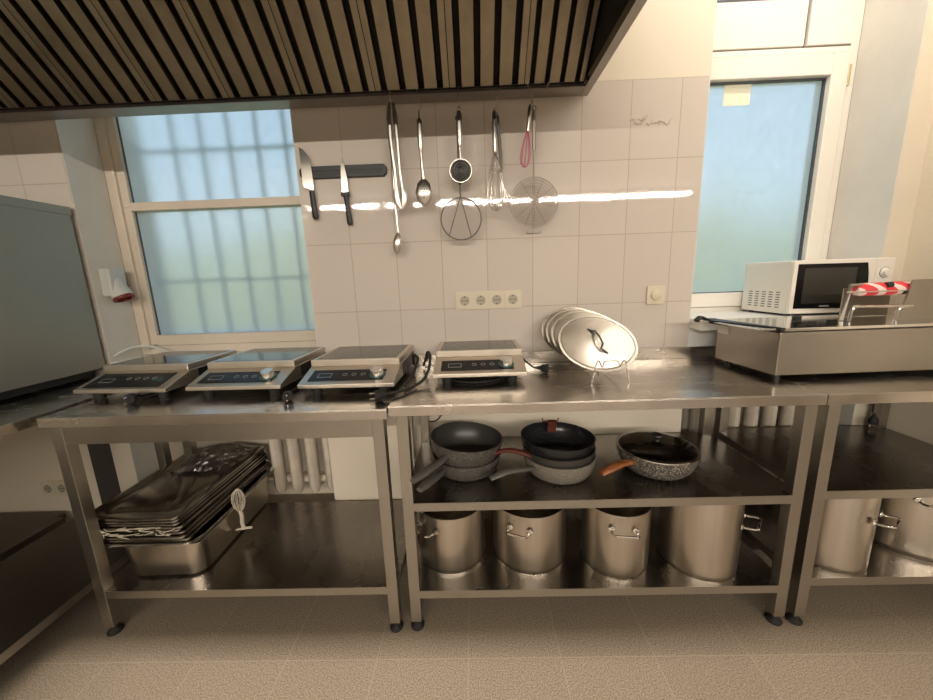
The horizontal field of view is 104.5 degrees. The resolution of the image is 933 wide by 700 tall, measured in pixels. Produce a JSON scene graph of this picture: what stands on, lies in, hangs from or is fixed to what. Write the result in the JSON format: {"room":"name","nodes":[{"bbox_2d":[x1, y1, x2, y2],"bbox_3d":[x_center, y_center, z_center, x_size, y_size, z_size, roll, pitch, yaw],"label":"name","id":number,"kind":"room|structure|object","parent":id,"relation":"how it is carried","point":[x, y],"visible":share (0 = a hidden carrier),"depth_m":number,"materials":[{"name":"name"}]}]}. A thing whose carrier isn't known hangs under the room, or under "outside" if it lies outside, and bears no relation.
{"room":"commercial kitchen","nodes":[
{"label":"commercial kitchen","id":0,"kind":"room"},
{"bbox_2d":[54,118,158,481],"bbox_3d":[-1.705,-0.395,1.710,0.004,2.750,0.169,-2,11,1],"label":"wall","id":1,"kind":"structure","parent":0,"point":[77,138],"depth_m":1.68,"materials":[{"name":"paint"}]},
{"bbox_2d":[151,354,334,502],"bbox_3d":[-1.171,0.444,2.085,1.003,0.925,0.240,-2,11,1],"label":"wall","id":2,"kind":"structure","parent":0,"point":[176,448],"depth_m":2.02,"materials":[{"name":"paint"}]},
{"bbox_2d":[111,352,239,363],"bbox_3d":[-1.190,0.039,1.787,0.995,0.025,0.166,-2,11,1],"label":"trim","id":3,"kind":"structure","parent":2,"relation":"attached to","point":[237,352],"depth_m":1.79,"materials":[{"name":"white"}]},
{"bbox_2d":[113,345,167,356],"bbox_3d":[-1.574,0.005,1.783,0.258,0.062,0.045,-7,12,-23],"label":"cable","id":4,"kind":"object","parent":3,"relation":"on","point":[136,346],"visible":0.77,"depth_m":1.77,"materials":[{"name":"grey plastic"}]},
{"bbox_2d":[93,109,316,354],"bbox_3d":[-1.220,-0.891,1.737,0.995,1.820,0.090,-2,11,1],"label":"window","id":5,"kind":"structure","parent":2,"relation":"in","point":[206,207],"depth_m":1.78,"materials":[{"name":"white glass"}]},
{"bbox_2d":[290,109,335,500],"bbox_3d":[-0.707,-0.425,1.688,0.004,2.750,0.169,-2,11,1],"label":"wall","id":6,"kind":"structure","parent":0,"point":[290,109],"depth_m":1.60,"materials":[{"name":"paint"}]},
{"bbox_2d":[0,0,932,536],"bbox_3d":[0.889,-0.621,1.751,9.200,3.000,0.420,-2,11,1],"label":"wall","id":7,"kind":"structure","parent":0,"point":[624,223],"depth_m":1.56,"materials":[{"name":"white tile"}]},
{"bbox_2d":[40,480,67,495],"bbox_3d":[-2.095,0.705,1.840,0.150,0.084,0.010,-2,11,1],"label":"wall socket","id":8,"kind":"object","parent":7,"relation":"attached to","point":[49,487],"visible":0.91,"depth_m":1.84,"materials":[{"name":"beige plastic"}]},
{"bbox_2d":[87,444,120,503],"bbox_3d":[-1.812,0.507,1.786,0.080,0.760,0.030,-2,11,1],"label":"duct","id":9,"kind":"object","parent":7,"relation":"attached to","point":[101,457],"visible":0.36,"depth_m":1.79,"materials":[{"name":"grey metal"}]},
{"bbox_2d":[98,268,134,302],"bbox_3d":[-1.654,-0.305,1.716,0.109,0.161,0.085,-2,11,1],"label":"socket","id":10,"kind":"object","parent":7,"relation":"attached to","point":[113,282],"visible":1,"depth_m":1.69,"materials":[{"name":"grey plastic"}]},
{"bbox_2d":[0,0,646,121],"bbox_3d":[-0.941,-1.187,1.058,2.824,0.609,0.742,-2,11,1],"label":"extractor hood","id":11,"kind":"object","parent":7,"relation":"attached to","point":[60,59],"visible":1,"depth_m":1.29,"materials":[{"name":"metal"}]},
{"bbox_3d":[0.120,-0.973,1.386,0.029,0.083,0.020,-2,11,1],"label":"s-hook","id":12,"kind":"object","parent":11,"relation":"hanging from","visible":0},
{"bbox_2d":[487,107,504,210],"bbox_3d":[0.113,-0.751,1.429,0.072,0.384,0.072,-2,11,1],"label":"whisk","id":13,"kind":"object","parent":12,"relation":"hanging from","point":[494,114],"visible":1,"depth_m":1.42,"materials":[{"name":"silver metal"}]},
{"bbox_2d":[496,112,511,203],"bbox_3d":[0.151,-0.770,1.454,0.064,0.344,0.007,-2,11,1],"label":"fork","id":14,"kind":"object","parent":12,"relation":"hanging from","point":[498,120],"visible":0.78,"depth_m":1.44,"materials":[{"name":"grey metal"}]},
{"bbox_2d":[299,164,386,178],"bbox_3d":[-0.521,-0.754,1.525,0.370,0.048,0.016,-2,11,1],"label":"magnetic knife strip","id":15,"kind":"object","parent":7,"relation":"attached to","point":[362,170],"visible":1,"depth_m":1.52,"materials":[{"name":"black paint"}]},
{"bbox_2d":[299,148,318,219],"bbox_3d":[-0.667,-0.702,1.527,0.050,0.288,0.014,-2,11,1],"label":"kitchen knife","id":16,"kind":"object","parent":15,"relation":"attached to","point":[306,170],"visible":1,"depth_m":1.52,"materials":[{"name":"silver metal"}]},
{"bbox_2d":[341,159,352,225],"bbox_3d":[-0.515,-0.669,1.531,0.037,0.270,0.013,-3,11,2],"label":"kitchen knife","id":17,"kind":"object","parent":15,"relation":"attached to","point":[345,193],"visible":1,"depth_m":1.53,"materials":[{"name":"silver metal"}]},
{"bbox_2d":[456,290,521,309],"bbox_3d":[0.100,-0.225,1.623,0.296,0.081,0.010,-2,11,1],"label":"strip","id":18,"kind":"object","parent":7,"relation":"attached to","point":[502,299],"visible":1,"depth_m":1.62,"materials":[{"name":"beige plastic"}]},
{"bbox_2d":[630,115,670,125],"bbox_3d":[0.751,-0.939,1.476,0.168,0.042,0.003,-2,11,1],"label":"residue","id":19,"kind":"object","parent":7,"relation":"attached to","point":[647,115],"visible":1,"depth_m":1.48,"materials":[{"name":"beige"}]},
{"bbox_2d":[646,286,665,303],"bbox_3d":[0.842,-0.244,1.603,0.080,0.080,0.018,-2,11,1],"label":"dimmer switch","id":20,"kind":"object","parent":7,"relation":"attached to","point":[654,294],"visible":1,"depth_m":1.60,"materials":[{"name":"beige plastic"}]},
{"bbox_2d":[0,533,932,699],"bbox_3d":[0.884,1.624,-1.639,9.200,0.100,8.100,-2,11,1],"label":"floor","id":21,"kind":"structure","parent":0,"point":[852,642],"depth_m":1.25,"materials":[{"name":"tile"}]},
{"bbox_2d":[0,377,172,664],"bbox_3d":[-1.706,0.742,0.817,0.570,0.865,1.980,-2,11,1],"label":"work table","id":22,"kind":"object","parent":21,"relation":"on","point":[44,579],"depth_m":1.37,"materials":[{"name":"metal"}]},
{"bbox_2d":[0,512,66,561],"bbox_3d":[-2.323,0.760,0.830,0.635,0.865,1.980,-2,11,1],"label":"shelf","id":23,"kind":"object","parent":22,"relation":"attached to","point":[17,530],"depth_m":1.72,"materials":[{"name":"metal"}]},
{"bbox_2d":[0,377,114,436],"bbox_3d":[-1.721,0.334,0.737,0.570,0.034,1.980,-2,11,1],"label":"countertop","id":24,"kind":"structure","parent":22,"relation":"on","point":[18,413],"depth_m":1.31,"materials":[{"name":"metal"}]},
{"bbox_2d":[0,195,104,399],"bbox_3d":[-2.024,-0.125,1.074,0.628,0.758,1.159,-2,11,1],"label":"oven","id":25,"kind":"object","parent":24,"relation":"on","point":[49,337],"visible":0.92,"depth_m":1.45,"materials":[{"name":"metal"}]},
{"bbox_2d":[0,518,129,664],"bbox_3d":[-1.697,1.014,0.870,0.508,0.030,1.942,-2,11,1],"label":"shelf","id":26,"kind":"object","parent":22,"relation":"attached to","point":[44,579],"depth_m":1.39,"materials":[{"name":"metal"}]},
{"bbox_2d":[36,367,418,636],"bbox_3d":[-0.801,0.574,1.509,1.135,0.865,0.561,-2,11,1],"label":"work table","id":27,"kind":"object","parent":21,"relation":"on","point":[315,548],"visible":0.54,"depth_m":1.30,"materials":[{"name":"metal"}]},
{"bbox_2d":[123,392,156,403],"bbox_3d":[-1.189,0.162,1.334,0.036,0.036,0.166,-2,11,1],"label":"power cord","id":28,"kind":"object","parent":27,"relation":"on","point":[131,398],"visible":0.86,"depth_m":1.27,"materials":[{"name":"black plastic"}]},
{"bbox_2d":[73,350,236,398],"bbox_3d":[-1.254,0.094,1.505,0.359,0.110,0.404,-1,11,3],"label":"induction cooktop","id":29,"kind":"object","parent":27,"relation":"on","point":[163,372],"visible":0.88,"depth_m":1.41,"materials":[{"name":"metal"}]},
{"bbox_2d":[108,466,274,575],"bbox_3d":[-1.142,0.734,1.599,0.340,0.160,0.560,-2,11,0],"label":"container","id":30,"kind":"object","parent":27,"relation":"on","point":[197,554],"visible":0.61,"depth_m":1.37,"materials":[{"name":"metal"}]},
{"bbox_2d":[103,461,270,543],"bbox_3d":[-1.197,0.646,1.603,0.368,0.011,0.576,-2,11,1],"label":"lid","id":31,"kind":"object","parent":30,"relation":"on","point":[196,531],"visible":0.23,"depth_m":1.39,"materials":[{"name":"metal"}]},
{"bbox_2d":[103,460,269,540],"bbox_3d":[-1.205,0.635,1.597,0.368,0.011,0.576,-2,11,2],"label":"lid","id":32,"kind":"object","parent":31,"relation":"on","point":[265,463],"visible":0.23,"depth_m":1.38,"materials":[{"name":"metal"}]},
{"bbox_2d":[99,527,173,538],"bbox_3d":[-1.195,0.661,1.304,0.293,0.048,0.012,-2,11,1],"label":"twine shreds","id":33,"kind":"object","parent":32,"relation":"on","point":[120,529],"visible":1,"depth_m":1.30,"materials":[{"name":"beige"}]},
{"bbox_2d":[102,462,262,537],"bbox_3d":[-1.220,0.622,1.599,0.368,0.011,0.576,-2,11,0],"label":"lid","id":34,"kind":"object","parent":32,"relation":"on","point":[209,509],"visible":0.15,"depth_m":1.34,"materials":[{"name":"metal"}]},
{"bbox_2d":[101,455,267,533],"bbox_3d":[-1.218,0.609,1.601,0.368,0.011,0.576,-2,11,2],"label":"lid","id":35,"kind":"object","parent":34,"relation":"on","point":[266,457],"visible":0.18,"depth_m":1.37,"materials":[{"name":"metal"}]},
{"bbox_2d":[100,453,266,531],"bbox_3d":[-1.214,0.597,1.594,0.368,0.011,0.576,-2,11,1],"label":"lid","id":36,"kind":"object","parent":35,"relation":"on","point":[185,523],"visible":0.17,"depth_m":1.40,"materials":[{"name":"metal"}]},
{"bbox_2d":[100,450,265,527],"bbox_3d":[-1.223,0.585,1.594,0.368,0.011,0.576,-2,11,2],"label":"lid","id":37,"kind":"object","parent":36,"relation":"on","point":[264,452],"visible":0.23,"depth_m":1.38,"materials":[{"name":"metal"}]},
{"bbox_2d":[98,450,263,525],"bbox_3d":[-1.227,0.573,1.589,0.368,0.011,0.576,-2,11,1],"label":"lid","id":38,"kind":"object","parent":37,"relation":"on","point":[262,451],"visible":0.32,"depth_m":1.31,"materials":[{"name":"metal"}]},
{"bbox_2d":[95,446,263,521],"bbox_3d":[-1.226,0.561,1.587,0.368,0.011,0.576,-2,11,1],"label":"baking tray","id":39,"kind":"object","parent":38,"relation":"on","point":[170,492],"visible":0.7,"depth_m":1.51,"materials":[{"name":"black metal"}]},
{"bbox_2d":[175,443,255,469],"bbox_3d":[-1.203,0.490,1.733,0.277,0.060,0.257,-2,11,1],"label":"plastic bag","id":40,"kind":"object","parent":39,"relation":"on","point":[221,444],"visible":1,"depth_m":1.75,"materials":[{"name":"plastic"}]},
{"bbox_2d":[231,489,252,529],"bbox_3d":[-0.955,0.674,1.526,0.066,0.193,0.022,-4,11,-11],"label":"twine","id":41,"kind":"object","parent":30,"relation":"hanging from","point":[240,511],"visible":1,"depth_m":1.52,"materials":[{"name":"beige"}]},
{"bbox_2d":[36,367,413,427],"bbox_3d":[-0.816,0.167,1.429,1.135,0.034,0.561,-2,11,1],"label":"countertop","id":42,"kind":"structure","parent":27,"relation":"on","point":[182,407],"depth_m":1.20,"materials":[{"name":"metal"}]},
{"bbox_2d":[185,347,325,395],"bbox_3d":[-0.838,0.080,1.501,0.356,0.110,0.414,-2,11,2],"label":"induction cooktop","id":43,"kind":"object","parent":27,"relation":"on","point":[272,369],"visible":0.95,"depth_m":1.40,"materials":[{"name":"metal"}]},
{"bbox_2d":[105,500,416,598],"bbox_3d":[-0.795,0.827,1.559,1.104,0.030,0.523,-2,11,1],"label":"shelf","id":44,"kind":"object","parent":27,"relation":"attached to","point":[315,548],"depth_m":1.43,"materials":[{"name":"metal"}]},
{"bbox_2d":[282,386,296,401],"bbox_3d":[-0.636,0.147,1.311,0.036,0.036,0.192,-5,11,-15],"label":"power cord","id":45,"kind":"object","parent":27,"relation":"on","point":[287,396],"visible":0.95,"depth_m":1.24,"materials":[{"name":"black plastic"}]},
{"bbox_2d":[297,345,413,393],"bbox_3d":[-0.423,0.071,1.474,0.352,0.110,0.409,-2,11,2],"label":"induction cooktop","id":46,"kind":"object","parent":27,"relation":"on","point":[382,367],"visible":0.98,"depth_m":1.38,"materials":[{"name":"metal"}]},
{"bbox_2d":[369,351,430,400],"bbox_3d":[-0.205,0.077,1.395,0.120,0.109,0.459,1,12,17],"label":"power cord","id":47,"kind":"object","parent":27,"relation":"on","point":[378,394],"visible":1,"depth_m":1.26,"materials":[{"name":"black plastic"}]},
{"bbox_2d":[266,438,333,502],"bbox_3d":[-0.894,0.530,1.909,0.460,0.804,0.152,-2,11,1],"label":"radiator","id":48,"kind":"object","parent":21,"relation":"on","point":[298,463],"visible":0.36,"depth_m":1.86,"materials":[{"name":"metal"}]},
{"bbox_2d":[388,346,827,630],"bbox_3d":[0.451,0.507,1.475,1.365,0.924,0.548,-2,11,1],"label":"work table","id":49,"kind":"object","parent":21,"relation":"on","point":[688,376],"visible":0.62,"depth_m":1.28,"materials":[{"name":"metal"}]},
{"bbox_2d":[403,353,418,386],"bbox_3d":[-0.213,0.067,1.447,0.044,0.083,0.286,-2,11,-1],"label":"power cord","id":50,"kind":"object","parent":49,"relation":"on","point":[414,355],"visible":1,"depth_m":1.42,"materials":[{"name":"black plastic"}]},
{"bbox_2d":[417,510,484,572],"bbox_3d":[-0.061,0.709,1.477,0.285,0.232,0.336,-2,11,1],"label":"stock pot","id":51,"kind":"object","parent":49,"relation":"on","point":[449,541],"visible":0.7,"depth_m":1.36,"materials":[{"name":"metal"}]},
{"bbox_2d":[417,451,499,491],"bbox_3d":[-0.013,0.449,1.385,0.299,0.074,0.393,-2,11,1],"label":"frying pan","id":52,"kind":"object","parent":49,"relation":"on","point":[476,473],"visible":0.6,"depth_m":1.32,"materials":[{"name":"grey metal"}]},
{"bbox_2d":[410,422,502,483],"bbox_3d":[-0.012,0.395,1.359,0.283,0.110,0.432,0,11,10],"label":"frying pan","id":53,"kind":"object","parent":52,"relation":"on","point":[454,444],"visible":0.96,"depth_m":1.49,"materials":[{"name":"grey metal"}]},
{"bbox_2d":[452,376,505,382],"bbox_3d":[0.034,0.111,1.411,0.250,0.008,0.121,0,11,11],"label":"power cord","id":54,"kind":"object","parent":49,"relation":"on","point":[502,377],"visible":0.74,"depth_m":1.36,"materials":[{"name":"black plastic"}]},
{"bbox_2d":[433,339,526,383],"bbox_3d":[0.051,0.042,1.500,0.352,0.110,0.349,-2,11,1],"label":"induction cooktop","id":55,"kind":"object","parent":49,"relation":"on","point":[482,358],"visible":1,"depth_m":1.41,"materials":[{"name":"metal"}]},
{"bbox_2d":[493,509,565,573],"bbox_3d":[0.254,0.696,1.468,0.341,0.240,0.296,-8,12,-27],"label":"stock pot","id":56,"kind":"object","parent":49,"relation":"on","point":[529,541],"visible":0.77,"depth_m":1.35,"materials":[{"name":"metal"}]},
{"bbox_2d":[523,358,552,372],"bbox_3d":[0.285,0.060,1.503,0.152,0.056,0.037,6,14,35],"label":"power cord","id":57,"kind":"object","parent":49,"relation":"on","point":[544,367],"visible":0.9,"depth_m":1.47,"materials":[{"name":"black plastic"}]},
{"bbox_2d":[489,452,595,484],"bbox_3d":[0.287,0.433,1.388,0.414,0.083,0.300,-2,11,1],"label":"frying pan","id":58,"kind":"object","parent":49,"relation":"on","point":[547,474],"visible":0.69,"depth_m":1.28,"materials":[{"name":"metal"}]},
{"bbox_2d":[494,430,595,468],"bbox_3d":[0.291,0.393,1.398,0.400,0.085,0.274,-2,11,1],"label":"frying pan","id":59,"kind":"object","parent":58,"relation":"on","point":[573,464],"visible":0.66,"depth_m":1.29,"materials":[{"name":"black metal"}]},
{"bbox_2d":[521,418,595,460],"bbox_3d":[0.350,0.352,1.394,0.280,0.095,0.280,0,10,1],"label":"frying pan","id":60,"kind":"object","parent":59,"relation":"on","point":[575,442],"visible":0.89,"depth_m":1.46,"materials":[{"name":"black metal"}]},
{"bbox_2d":[419,507,777,598],"bbox_3d":[0.468,0.812,1.534,1.338,0.030,0.510,-2,11,1],"label":"shelf","id":61,"kind":"object","parent":49,"relation":"attached to","point":[490,577],"depth_m":1.32,"materials":[{"name":"metal"}]},
{"bbox_2d":[571,360,629,382],"bbox_3d":[0.521,0.024,1.422,0.144,0.140,0.270,-2,11,1],"label":"rack","id":62,"kind":"object","parent":49,"relation":"on","point":[619,364],"visible":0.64,"depth_m":1.30,"materials":[{"name":"silver metal"}]},
{"bbox_2d":[558,316,637,371],"bbox_3d":[0.511,-0.032,1.413,0.299,0.182,0.242,0,11,10],"label":"lid","id":63,"kind":"object","parent":62,"relation":"on","point":[584,340],"visible":1,"depth_m":1.40,"materials":[{"name":"silver metal"}]},
{"bbox_2d":[551,311,611,355],"bbox_3d":[0.492,-0.055,1.459,0.295,0.184,0.235,0,11,10],"label":"lid","id":64,"kind":"object","parent":63,"relation":"on","point":[558,324],"visible":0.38,"depth_m":1.52,"materials":[{"name":"silver metal"}]},
{"bbox_2d":[546,309,595,356],"bbox_3d":[0.476,-0.067,1.491,0.293,0.187,0.230,0,11,10],"label":"lid","id":65,"kind":"object","parent":64,"relation":"on","point":[554,318],"visible":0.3,"depth_m":1.54,"materials":[{"name":"silver metal"}]},
{"bbox_2d":[542,307,585,352],"bbox_3d":[0.462,-0.077,1.521,0.287,0.187,0.223,0,11,10],"label":"lid","id":66,"kind":"object","parent":65,"relation":"on","point":[552,314],"visible":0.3,"depth_m":1.57,"materials":[{"name":"silver metal"}]},
{"bbox_2d":[413,432,791,511],"bbox_3d":[0.456,0.469,1.467,1.338,0.030,0.510,-2,11,1],"label":"shelf","id":67,"kind":"object","parent":49,"relation":"attached to","point":[721,476],"depth_m":1.28,"materials":[{"name":"metal"}]},
{"bbox_2d":[388,357,827,415],"bbox_3d":[0.437,0.121,1.399,1.365,0.034,0.548,-2,11,1],"label":"countertop","id":68,"kind":"structure","parent":49,"relation":"on","point":[707,382],"depth_m":1.22,"materials":[{"name":"metal"}]},
{"bbox_2d":[580,507,651,578],"bbox_3d":[0.578,0.686,1.411,0.254,0.258,0.353,-2,11,1],"label":"stock pot","id":69,"kind":"object","parent":49,"relation":"on","point":[614,541],"visible":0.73,"depth_m":1.31,"materials":[{"name":"metal"}]},
{"bbox_2d":[598,432,699,480],"bbox_3d":[0.673,0.416,1.396,0.401,0.087,0.286,-2,11,1],"label":"frying pan","id":70,"kind":"object","parent":49,"relation":"on","point":[670,449],"visible":0.91,"depth_m":1.41,"materials":[{"name":"metal"}]},
{"bbox_2d":[616,430,700,464],"bbox_3d":[0.729,0.346,1.381,0.286,0.052,0.286,-2,11,1],"label":"glass lid","id":71,"kind":"object","parent":70,"relation":"on","point":[656,435],"visible":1,"depth_m":1.37,"materials":[{"name":"glass"}]},
{"bbox_2d":[657,505,761,581],"bbox_3d":[0.891,0.648,1.387,0.320,0.320,0.299,-2,11,1],"label":"stock pot","id":72,"kind":"object","parent":49,"relation":"on","point":[700,542],"visible":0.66,"depth_m":1.28,"materials":[{"name":"metal"}]},
{"bbox_2d":[680,406,794,476],"bbox_3d":[1.386,0.455,1.884,0.727,0.803,0.151,-2,11,1],"label":"radiator","id":73,"kind":"object","parent":21,"relation":"on","point":[763,416],"visible":0.05,"depth_m":1.80,"materials":[{"name":"metal"}]},
{"bbox_2d":[713,346,932,625],"bbox_3d":[1.529,0.474,1.451,0.785,0.924,0.548,-2,11,1],"label":"work table","id":74,"kind":"object","parent":21,"relation":"on","point":[850,461],"visible":0.45,"depth_m":1.28,"materials":[{"name":"metal"}]},
{"bbox_2d":[694,279,932,379],"bbox_3d":[1.410,-0.092,1.369,0.950,0.330,0.312,-2,11,0],"label":"machine","id":75,"kind":"object","parent":74,"relation":"on","point":[863,337],"visible":1,"depth_m":1.25,"materials":[{"name":"metal"}]},
{"bbox_2d":[741,257,895,315],"bbox_3d":[1.600,-0.292,1.669,0.416,0.238,0.297,-2,11,1],"label":"microwave","id":76,"kind":"object","parent":75,"relation":"on","point":[786,288],"visible":0.7,"depth_m":1.55,"materials":[{"name":"white plastic"}]},
{"bbox_2d":[851,281,910,295],"bbox_3d":[1.549,-0.227,1.332,0.227,0.051,0.054,-2,11,1],"label":"tape roll","id":77,"kind":"object","parent":75,"relation":"on","point":[898,285],"visible":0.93,"depth_m":1.31,"materials":[{"name":"red plastic"}]},
{"bbox_2d":[714,357,932,404],"bbox_3d":[1.516,0.088,1.375,0.785,0.034,0.548,-2,11,1],"label":"countertop","id":78,"kind":"structure","parent":74,"relation":"on","point":[916,385],"depth_m":1.18,"materials":[{"name":"metal"}]},
{"bbox_2d":[719,425,932,499],"bbox_3d":[1.534,0.423,1.441,0.749,0.030,0.510,-2,11,1],"label":"shelf","id":79,"kind":"object","parent":74,"relation":"attached to","point":[879,461],"depth_m":1.39,"materials":[{"name":"metal"}]},
{"bbox_2d":[742,504,932,585],"bbox_3d":[1.546,0.753,1.506,0.749,0.030,0.510,-2,11,1],"label":"shelf","id":80,"kind":"object","parent":74,"relation":"attached to","point":[886,566],"depth_m":1.30,"materials":[{"name":"metal"}]},
{"bbox_2d":[777,477,901,573],"bbox_3d":[1.357,0.621,1.354,0.242,0.300,0.322,-2,11,1],"label":"stock pot","id":81,"kind":"object","parent":74,"relation":"on","point":[848,526],"visible":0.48,"depth_m":1.25,"materials":[{"name":"metal"}]},
{"bbox_2d":[867,403,878,427],"bbox_3d":[1.840,0.199,1.625,0.036,0.306,0.062,-2,11,1],"label":"power cord","id":82,"kind":"object","parent":74,"relation":"on","point":[873,419],"visible":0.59,"depth_m":1.63,"materials":[{"name":"black plastic"}]},
{"bbox_2d":[873,497,932,561],"bbox_3d":[1.745,0.601,1.428,0.369,0.285,0.331,-6,12,-18],"label":"stock pot","id":83,"kind":"object","parent":74,"relation":"on","point":[913,537],"visible":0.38,"depth_m":1.33,"materials":[{"name":"metal"}]},
{"bbox_2d":[680,0,716,430],"bbox_3d":[0.999,-0.485,1.690,0.004,2.750,0.249,-2,11,1],"label":"wall","id":84,"kind":"structure","parent":0,"point":[716,0],"depth_m":1.51,"materials":[{"name":"paint"}]},
{"bbox_2d":[827,0,928,425],"bbox_3d":[1.804,-0.510,1.673,0.004,2.750,0.249,-2,11,1],"label":"wall","id":85,"kind":"structure","parent":0,"point":[892,32],"depth_m":1.57,"materials":[{"name":"paint"}]},
{"bbox_2d":[886,117,932,444],"bbox_3d":[1.986,-0.509,0.982,0.200,3.000,1.100,-2,11,1],"label":"wall","id":86,"kind":"structure","parent":0,"point":[912,419],"depth_m":1.51,"materials":[{"name":"beige paint"}]},
{"bbox_3d":[1.435,0.320,2.055,0.810,1.000,0.170,-2,11,1],"label":"wall","id":87,"kind":"structure","parent":0,"visible":0},
{"bbox_2d":[688,328,717,345],"bbox_3d":[1.416,-0.013,1.666,0.802,0.203,0.026,-2,11,1],"label":"trim","id":88,"kind":"structure","parent":87,"relation":"attached to","point":[696,337],"depth_m":1.65,"materials":[{"name":"white"}]},
{"bbox_2d":[689,311,838,330],"bbox_3d":[1.413,-0.149,1.706,0.804,0.045,0.334,-2,11,1],"label":"windowsill","id":89,"kind":"structure","parent":87,"relation":"on","point":[701,325],"depth_m":1.64,"materials":[{"name":"white"}]},
{"bbox_2d":[691,0,865,311],"bbox_3d":[1.387,-1.030,1.743,0.802,1.730,0.103,-2,11,1],"label":"window","id":90,"kind":"structure","parent":87,"relation":"in","point":[772,163],"depth_m":1.72,"materials":[{"name":"white plastic"}]},
{"bbox_2d":[722,84,750,105],"bbox_3d":[1.270,-1.205,1.695,0.124,0.104,0.002,-2,11,1],"label":"paper note","id":91,"kind":"object","parent":90,"relation":"attached to","point":[734,95],"visible":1,"depth_m":1.70,"materials":[{"name":"beige paper"}]},
{"bbox_3d":[-0.294,-0.980,1.391,0.004,0.043,0.020,-2,11,1],"label":"s-hook","id":92,"kind":"object","parent":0,"visible":0},
{"bbox_2d":[390,155,400,253],"bbox_3d":[-0.300,-0.680,1.474,0.036,0.556,0.017,-2,11,1],"label":"serving spoon","id":93,"kind":"object","parent":92,"relation":"hanging from","point":[397,239],"visible":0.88,"depth_m":1.51,"materials":[{"name":"silver metal"}]},
{"bbox_2d":[393,232,400,253],"bbox_3d":[-0.292,-0.450,1.519,0.036,0.086,0.016,-2,11,1],"label":"bowl","id":94,"kind":"object","parent":93,"relation":"on","point":[397,239],"depth_m":1.51,"materials":[{"name":"silver metal"}]},
{"bbox_2d":[387,102,406,208],"bbox_3d":[-0.277,-0.766,1.435,0.060,0.395,0.010,-2,11,1],"label":"tongs","id":95,"kind":"object","parent":92,"relation":"hanging from","point":[401,204],"visible":1,"depth_m":1.43,"materials":[{"name":"silver metal"}]},
{"bbox_3d":[-0.031,-0.974,1.389,0.004,0.073,0.020,-2,11,1],"label":"s-hook","id":96,"kind":"object","parent":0,"visible":0},
{"bbox_2d":[449,106,471,182],"bbox_3d":[-0.026,-0.803,1.415,0.090,0.276,0.016,-2,11,1],"label":"ladle","id":97,"kind":"object","parent":96,"relation":"hanging from","point":[460,170],"visible":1,"depth_m":1.43,"materials":[{"name":"silver metal"}]},
{"bbox_2d":[450,159,470,180],"bbox_3d":[-0.023,-0.712,1.429,0.081,0.081,0.006,-2,11,1],"label":"bowl","id":98,"kind":"object","parent":97,"relation":"on","point":[460,169],"depth_m":1.43,"materials":[{"name":"grey metal"}]},
{"bbox_2d":[440,116,481,239],"bbox_3d":[-0.028,-0.692,1.468,0.172,0.475,0.008,-2,11,1],"label":"strainer","id":99,"kind":"object","parent":96,"relation":"hanging from","point":[458,155],"visible":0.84,"depth_m":1.49,"materials":[{"name":"grey"}]},
{"bbox_3d":[-0.187,-0.969,1.392,0.004,0.073,0.020,-2,11,1],"label":"s-hook","id":100,"kind":"object","parent":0,"visible":0},
{"bbox_2d":[416,109,431,205],"bbox_3d":[-0.176,-0.760,1.428,0.068,0.360,0.024,-2,11,1],"label":"slotted spoon","id":101,"kind":"object","parent":100,"relation":"hanging from","point":[423,189],"visible":1,"depth_m":1.44,"materials":[{"name":"silver metal"}]},
{"bbox_2d":[416,179,431,205],"bbox_3d":[-0.172,-0.634,1.452,0.068,0.104,0.022,-2,11,1],"label":"bowl","id":102,"kind":"object","parent":101,"relation":"on","point":[423,189],"depth_m":1.45,"materials":[{"name":"silver metal"}]},
{"bbox_3d":[0.246,-0.982,1.382,0.028,0.073,0.020,-2,11,1],"label":"s-hook","id":103,"kind":"object","parent":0,"visible":0},
{"bbox_2d":[520,101,531,167],"bbox_3d":[0.231,-0.835,1.400,0.046,0.236,0.039,3,12,23],"label":"whisk","id":104,"kind":"object","parent":103,"relation":"hanging from","point":[529,111],"visible":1,"depth_m":1.40,"materials":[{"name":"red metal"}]},
{"bbox_2d":[509,105,558,233],"bbox_3d":[0.271,-0.716,1.442,0.200,0.479,0.026,-2,11,1],"label":"skimmer","id":105,"kind":"object","parent":103,"relation":"hanging from","point":[533,111],"visible":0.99,"depth_m":1.46,"materials":[{"name":"silver metal"}]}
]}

